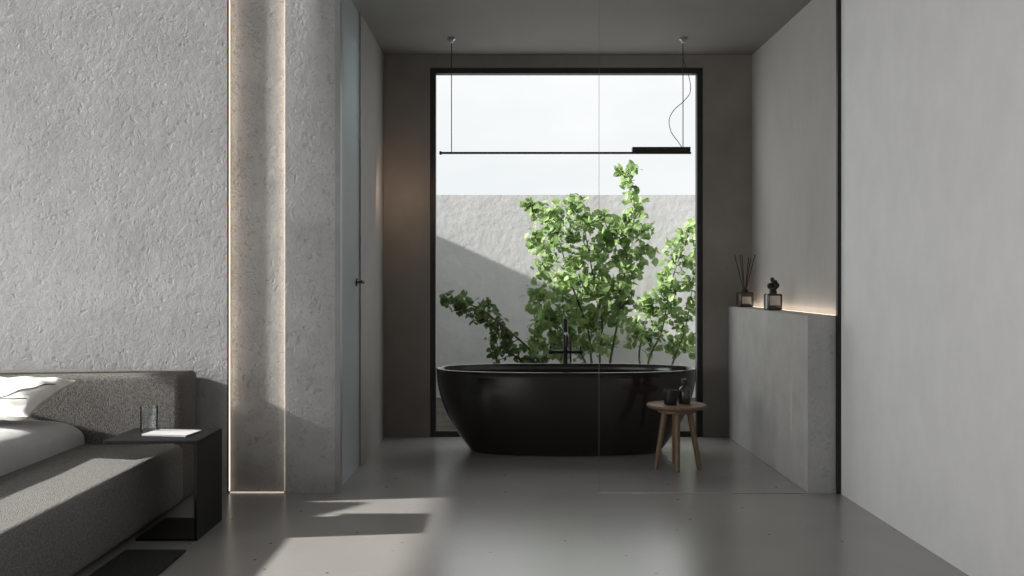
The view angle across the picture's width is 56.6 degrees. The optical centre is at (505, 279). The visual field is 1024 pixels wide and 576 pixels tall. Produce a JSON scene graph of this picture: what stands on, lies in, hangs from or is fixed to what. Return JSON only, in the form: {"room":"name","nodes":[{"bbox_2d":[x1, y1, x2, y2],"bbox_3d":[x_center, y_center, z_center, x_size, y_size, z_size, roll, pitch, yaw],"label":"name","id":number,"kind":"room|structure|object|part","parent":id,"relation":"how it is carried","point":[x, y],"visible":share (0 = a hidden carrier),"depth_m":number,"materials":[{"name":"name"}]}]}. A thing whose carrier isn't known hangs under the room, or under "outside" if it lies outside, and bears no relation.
{"room":"bedroom","nodes":[
{"label":"bedroom","id":0,"kind":"room"},
{"bbox_2d":[0,0,229,492],"bbox_3d":[-2.914,-0.270,5.650,2.572,3.040,0.150,0,0,0],"label":"wall","id":1,"kind":"structure","parent":0,"point":[113,113],"depth_m":5.58,"materials":[{"name":"paint"}]},
{"bbox_2d":[227,0,228,492],"bbox_3d":[-1.632,-0.270,5.585,0.008,3.040,0.021,0,0,0],"label":"trim","id":2,"kind":"structure","parent":1,"relation":"attached to","point":[227,0],"depth_m":5.58,"materials":[{"name":"black metal"}]},
{"bbox_2d":[230,0,284,491],"bbox_3d":[-1.462,-0.270,5.664,0.331,3.040,0.122,0,0,0],"label":"wall niche","id":3,"kind":"object","parent":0,"point":[257,27],"visible":0.78,"depth_m":5.60,"materials":[{"name":"paint"}]},
{"bbox_2d":[229,0,283,492],"bbox_3d":[-1.462,-0.271,5.589,0.331,3.039,0.020,0,0,0],"label":"light strip","id":4,"kind":"object","parent":3,"relation":"attached to","point":[229,0],"visible":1,"depth_m":5.59,"materials":[{"name":"beige"}]},
{"bbox_2d":[361,14,383,465],"bbox_3d":[-1.022,-0.270,6.973,0.100,3.040,1.175,0,0,0],"label":"wall","id":5,"kind":"structure","parent":0,"point":[372,57],"depth_m":6.87,"materials":[{"name":"paint"}]},
{"bbox_2d":[342,0,364,485],"bbox_3d":[-0.968,-0.270,6.006,0.084,3.040,0.757,0,0,0],"label":"door","id":6,"kind":"structure","parent":5,"relation":"in","point":[351,19],"depth_m":6.08,"materials":[{"name":"grey glass"}]},
{"bbox_3d":[-0.991,-0.270,6.006,0.038,3.040,0.757,0,0,0],"label":"frame","id":7,"kind":"part","parent":6,"relation":"part of","materials":[{"name":"grey metal"}]},
{"bbox_2d":[73,437,968,575],"bbox_3d":[-1.121,1.300,3.055,6.457,0.100,9.310,0,0,0],"label":"floor","id":8,"kind":"structure","parent":0,"point":[416,506],"depth_m":4.90,"materials":[{"name":"concrete"}]},
{"bbox_2d":[0,370,195,575],"bbox_3d":[-2.915,0.885,4.285,2.270,0.720,2.570,0,0,0],"label":"bed","id":9,"kind":"object","parent":8,"relation":"on","point":[68,497],"visible":0.97,"depth_m":4.72,"materials":[{"name":"grey fabric"}]},
{"bbox_2d":[0,376,74,420],"bbox_3d":[-2.720,0.621,4.970,0.743,0.213,0.440,0,0,6],"label":"pillow","id":10,"kind":"object","parent":9,"relation":"on","point":[21,396],"visible":1,"depth_m":4.89,"materials":[{"name":"fabric"}]},
{"bbox_3d":[-3.175,0.824,4.202,1.690,0.167,2.105,0,0,0],"label":"mattress","id":11,"kind":"part","parent":9,"relation":"part of","materials":[{"name":"white fabric"}]},
{"bbox_3d":[-2.929,0.885,5.420,2.243,0.720,0.300,0,0,0],"label":"headboard","id":12,"kind":"part","parent":9,"relation":"part of","materials":[{"name":"grey fabric"}]},
{"bbox_2d":[89,550,185,575],"bbox_3d":[-1.610,1.244,3.883,0.280,0.012,0.966,0,0,0],"label":"floor mat","id":13,"kind":"object","parent":8,"relation":"on","point":[128,562],"visible":1,"depth_m":4.15,"materials":[{"name":"black fabric"}]},
{"bbox_2d":[103,428,221,540],"bbox_3d":[-1.705,1.010,4.750,0.450,0.480,0.400,0,0,0],"label":"nightstand","id":14,"kind":"object","parent":8,"relation":"on","point":[207,443],"visible":0.96,"depth_m":4.68,"materials":[{"name":"paint"}]},
{"bbox_2d":[140,405,157,432],"bbox_3d":[-1.815,0.706,4.830,0.086,0.128,0.086,0,0,0],"label":"water glass","id":15,"kind":"object","parent":14,"relation":"on","point":[146,431],"visible":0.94,"depth_m":4.83,"materials":[{"name":"clear glass"}]},
{"bbox_3d":[-1.705,0.777,4.750,0.450,0.014,0.400,0,0,0],"label":"panel","id":16,"kind":"part","parent":14,"relation":"part of","materials":[{"name":"paint"}]},
{"bbox_2d":[141,429,200,436],"bbox_3d":[-1.673,0.765,4.760,0.234,0.008,0.174,0,0,8],"label":"magazine","id":17,"kind":"object","parent":14,"relation":"on","point":[160,432],"visible":1,"depth_m":4.74,"materials":[{"name":"paper"}]},
{"bbox_3d":[-1.627,1.244,4.750,0.295,0.012,0.400,0,0,0],"label":"panel","id":18,"kind":"part","parent":14,"relation":"part of","materials":[{"name":"paint"}]},
{"bbox_3d":[-1.487,1.011,4.750,0.014,0.454,0.400,0,0,0],"label":"panel","id":19,"kind":"part","parent":14,"relation":"part of","materials":[{"name":"paint"}]},
{"bbox_2d":[285,0,334,492],"bbox_3d":[-1.150,-0.270,5.650,0.294,3.040,0.150,0,0,0],"label":"wall pier","id":20,"kind":"object","parent":8,"relation":"on","point":[309,24],"visible":0.78,"depth_m":5.58,"materials":[{"name":"paint"}]},
{"bbox_2d":[335,0,341,492],"bbox_3d":[-0.988,-0.270,5.601,0.032,3.040,0.057,0,0,0],"label":"trim","id":21,"kind":"structure","parent":20,"relation":"attached to","point":[338,3],"depth_m":5.57,"materials":[{"name":"grey metal"}]},
{"bbox_2d":[548,318,582,362],"bbox_3d":[0.468,0.775,7.385,0.270,0.950,0.280,0,0,0],"label":"faucet","id":22,"kind":"object","parent":8,"relation":"on","point":[565,351],"visible":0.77,"depth_m":7.46,"materials":[{"name":"black metal"}]},
{"bbox_3d":[0.468,0.458,7.352,0.026,0.104,0.215,0,0,0],"label":"spout","id":23,"kind":"part","parent":22,"relation":"part of","materials":[{"name":"black metal"}]},
{"bbox_2d":[436,363,695,455],"bbox_3d":[0.440,0.948,6.980,1.906,0.605,0.756,0,0,0],"label":"bathtub","id":24,"kind":"object","parent":8,"relation":"on","point":[518,409],"visible":0.9,"depth_m":6.68,"materials":[{"name":"black ceramic"}]},
{"bbox_2d":[646,400,706,471],"bbox_3d":[1.136,1.039,6.330,0.398,0.428,0.398,0,0,0],"label":"side table","id":25,"kind":"object","parent":8,"relation":"on","point":[692,407],"visible":0.93,"depth_m":6.26,"materials":[{"name":"brown wood"}]},
{"bbox_3d":[1.025,1.050,6.291,0.106,0.406,0.041,0,0,-17],"label":"leg","id":26,"kind":"part","parent":25,"relation":"part of","materials":[{"name":"brown wood"}]},
{"bbox_2d":[664,389,676,404],"bbox_3d":[1.091,0.777,6.300,0.090,0.095,0.090,0,0,0],"label":"candle jar","id":27,"kind":"object","parent":25,"relation":"on","point":[670,395],"visible":1,"depth_m":6.26,"materials":[{"name":"black metal"}]},
{"bbox_3d":[1.144,1.050,6.447,0.043,0.406,0.106,0,0,0],"label":"leg","id":28,"kind":"part","parent":25,"relation":"part of","materials":[{"name":"brown wood"}]},
{"bbox_3d":[1.122,1.050,6.213,0.041,0.406,0.106,0,0,4],"label":"leg","id":29,"kind":"part","parent":25,"relation":"part of","materials":[{"name":"brown wood"}]},
{"bbox_2d":[678,379,690,403],"bbox_3d":[1.191,0.743,6.350,0.084,0.162,0.084,0,0,0],"label":"bottle","id":30,"kind":"object","parent":25,"relation":"on","point":[684,396],"visible":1,"depth_m":6.32,"materials":[{"name":"orange glass"}]},
{"bbox_3d":[1.243,1.050,6.282,0.106,0.406,0.042,0,0,21],"label":"leg","id":31,"kind":"part","parent":25,"relation":"part of","materials":[{"name":"brown wood"}]},
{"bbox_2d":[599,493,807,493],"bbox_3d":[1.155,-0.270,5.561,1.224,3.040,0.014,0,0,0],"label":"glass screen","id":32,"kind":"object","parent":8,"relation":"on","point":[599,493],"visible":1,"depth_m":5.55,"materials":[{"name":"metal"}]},
{"bbox_2d":[729,306,835,491],"bbox_3d":[1.863,0.730,6.569,0.187,1.040,1.981,0,0,0],"label":"wall ledge","id":33,"kind":"object","parent":8,"relation":"on","point":[768,348],"visible":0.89,"depth_m":6.38,"materials":[{"name":"concrete"}]},
{"bbox_2d":[734,255,754,306],"bbox_3d":[1.865,0.005,7.419,0.157,0.410,0.116,0,0,0],"label":"reed diffuser","id":34,"kind":"object","parent":33,"relation":"on","point":[744,298],"visible":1,"depth_m":7.38,"materials":[{"name":"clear glass"}]},
{"bbox_2d":[736,292,753,306],"bbox_3d":[1.865,0.152,7.420,0.115,0.115,0.115,0,0,0],"label":"jar","id":35,"kind":"object","parent":34,"relation":"attached to","point":[743,299],"depth_m":7.36,"materials":[{"name":"clear glass"}]},
{"bbox_2d":[764,277,781,309],"bbox_3d":[1.855,0.095,6.599,0.105,0.229,0.107,0,0,0],"label":"bottle","id":36,"kind":"object","parent":33,"relation":"on","point":[772,301],"visible":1,"depth_m":6.55,"materials":[{"name":"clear glass"}]},
{"bbox_2d":[807,316,835,492],"bbox_3d":[1.851,0.730,5.575,0.163,1.040,0.007,0,0,0],"label":"wall","id":37,"kind":"structure","parent":33,"relation":"attached to","point":[821,330],"depth_m":5.57,"materials":[{"name":"concrete"}]},
{"bbox_2d":[384,55,751,436],"bbox_3d":[-0.146,-0.270,7.635,4.507,3.040,0.150,0,0,0],"label":"wall","id":38,"kind":"structure","parent":0,"point":[727,79],"depth_m":7.56,"materials":[{"name":"paint"}]},
{"bbox_2d":[430,68,702,436],"bbox_3d":[0.481,-0.220,7.605,2.173,2.940,0.070,0,0,0],"label":"window","id":39,"kind":"structure","parent":38,"relation":"in","point":[698,72],"depth_m":7.57,"materials":[{"name":"black metal"}]},
{"bbox_2d":[351,0,811,54],"bbox_3d":[-1.121,-1.820,3.055,6.457,0.060,9.310,0,0,0],"label":"ceiling","id":40,"kind":"structure","parent":0,"point":[399,27],"depth_m":6.66,"materials":[{"name":"paint"}]},
{"bbox_2d":[439,37,690,154],"bbox_3d":[0.438,-1.359,7.030,1.861,0.862,0.060,0,0,0],"label":"pendant lamp","id":41,"kind":"object","parent":40,"relation":"hanging from","point":[635,150],"visible":1,"depth_m":7.02,"materials":[{"name":"black metal"}]},
{"bbox_3d":[1.285,-1.302,7.022,0.164,0.654,0.006,0,0,0],"label":"power cord","id":42,"kind":"part","parent":41,"relation":"part of","materials":[{"name":"black metal"}]},
{"bbox_2d":[752,0,1023,575],"bbox_3d":[2.032,-0.270,3.055,0.150,3.040,9.310,0,0,0],"label":"wall","id":43,"kind":"structure","parent":0,"point":[932,91],"depth_m":4.55,"materials":[{"name":"paint"}]},
{"bbox_2d":[836,0,840,493],"bbox_3d":[1.946,-0.270,5.559,0.022,3.040,0.027,0,0,0],"label":"trim","id":44,"kind":"structure","parent":43,"relation":"attached to","point":[838,2],"depth_m":5.54,"materials":[{"name":"black metal"}]},
{"label":"outside","id":45,"kind":"structure","parent":0,"visible":0},
{"bbox_2d":[436,398,694,429],"bbox_3d":[1.500,1.350,9.110,9.000,0.100,2.780,0,0,0],"label":"ground","id":46,"kind":"structure","parent":45,"point":[443,422],"depth_m":8.79,"materials":[{"name":"concrete"}]},
{"bbox_2d":[439,289,560,363],"bbox_3d":[-0.050,0.691,8.332,1.063,1.225,0.370,0,0,0],"label":"shrub","id":47,"kind":"object","parent":46,"relation":"on","point":[506,335],"visible":0.93,"depth_m":8.29,"materials":[{"name":"green plant"}]},
{"bbox_2d":[436,195,694,397],"bbox_3d":[1.500,0.205,10.575,9.000,2.290,0.150,0,0,0],"label":"wall","id":48,"kind":"structure","parent":46,"relation":"on","point":[481,250],"depth_m":10.50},
{"bbox_2d":[518,159,659,363],"bbox_3d":[0.787,0.097,8.993,1.378,2.413,0.874,0,0,0],"label":"leafy shrub","id":49,"kind":"object","parent":46,"relation":"on","point":[546,318],"visible":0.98,"depth_m":8.88,"materials":[{"name":"green plant"}]},
{"bbox_2d":[620,218,694,364],"bbox_3d":[1.622,0.328,9.875,0.957,1.959,0.444,0,0,0],"label":"leafy shrub","id":50,"kind":"object","parent":46,"relation":"on","point":[683,342],"visible":0.9,"depth_m":9.85,"materials":[{"name":"green plant"}]}
]}

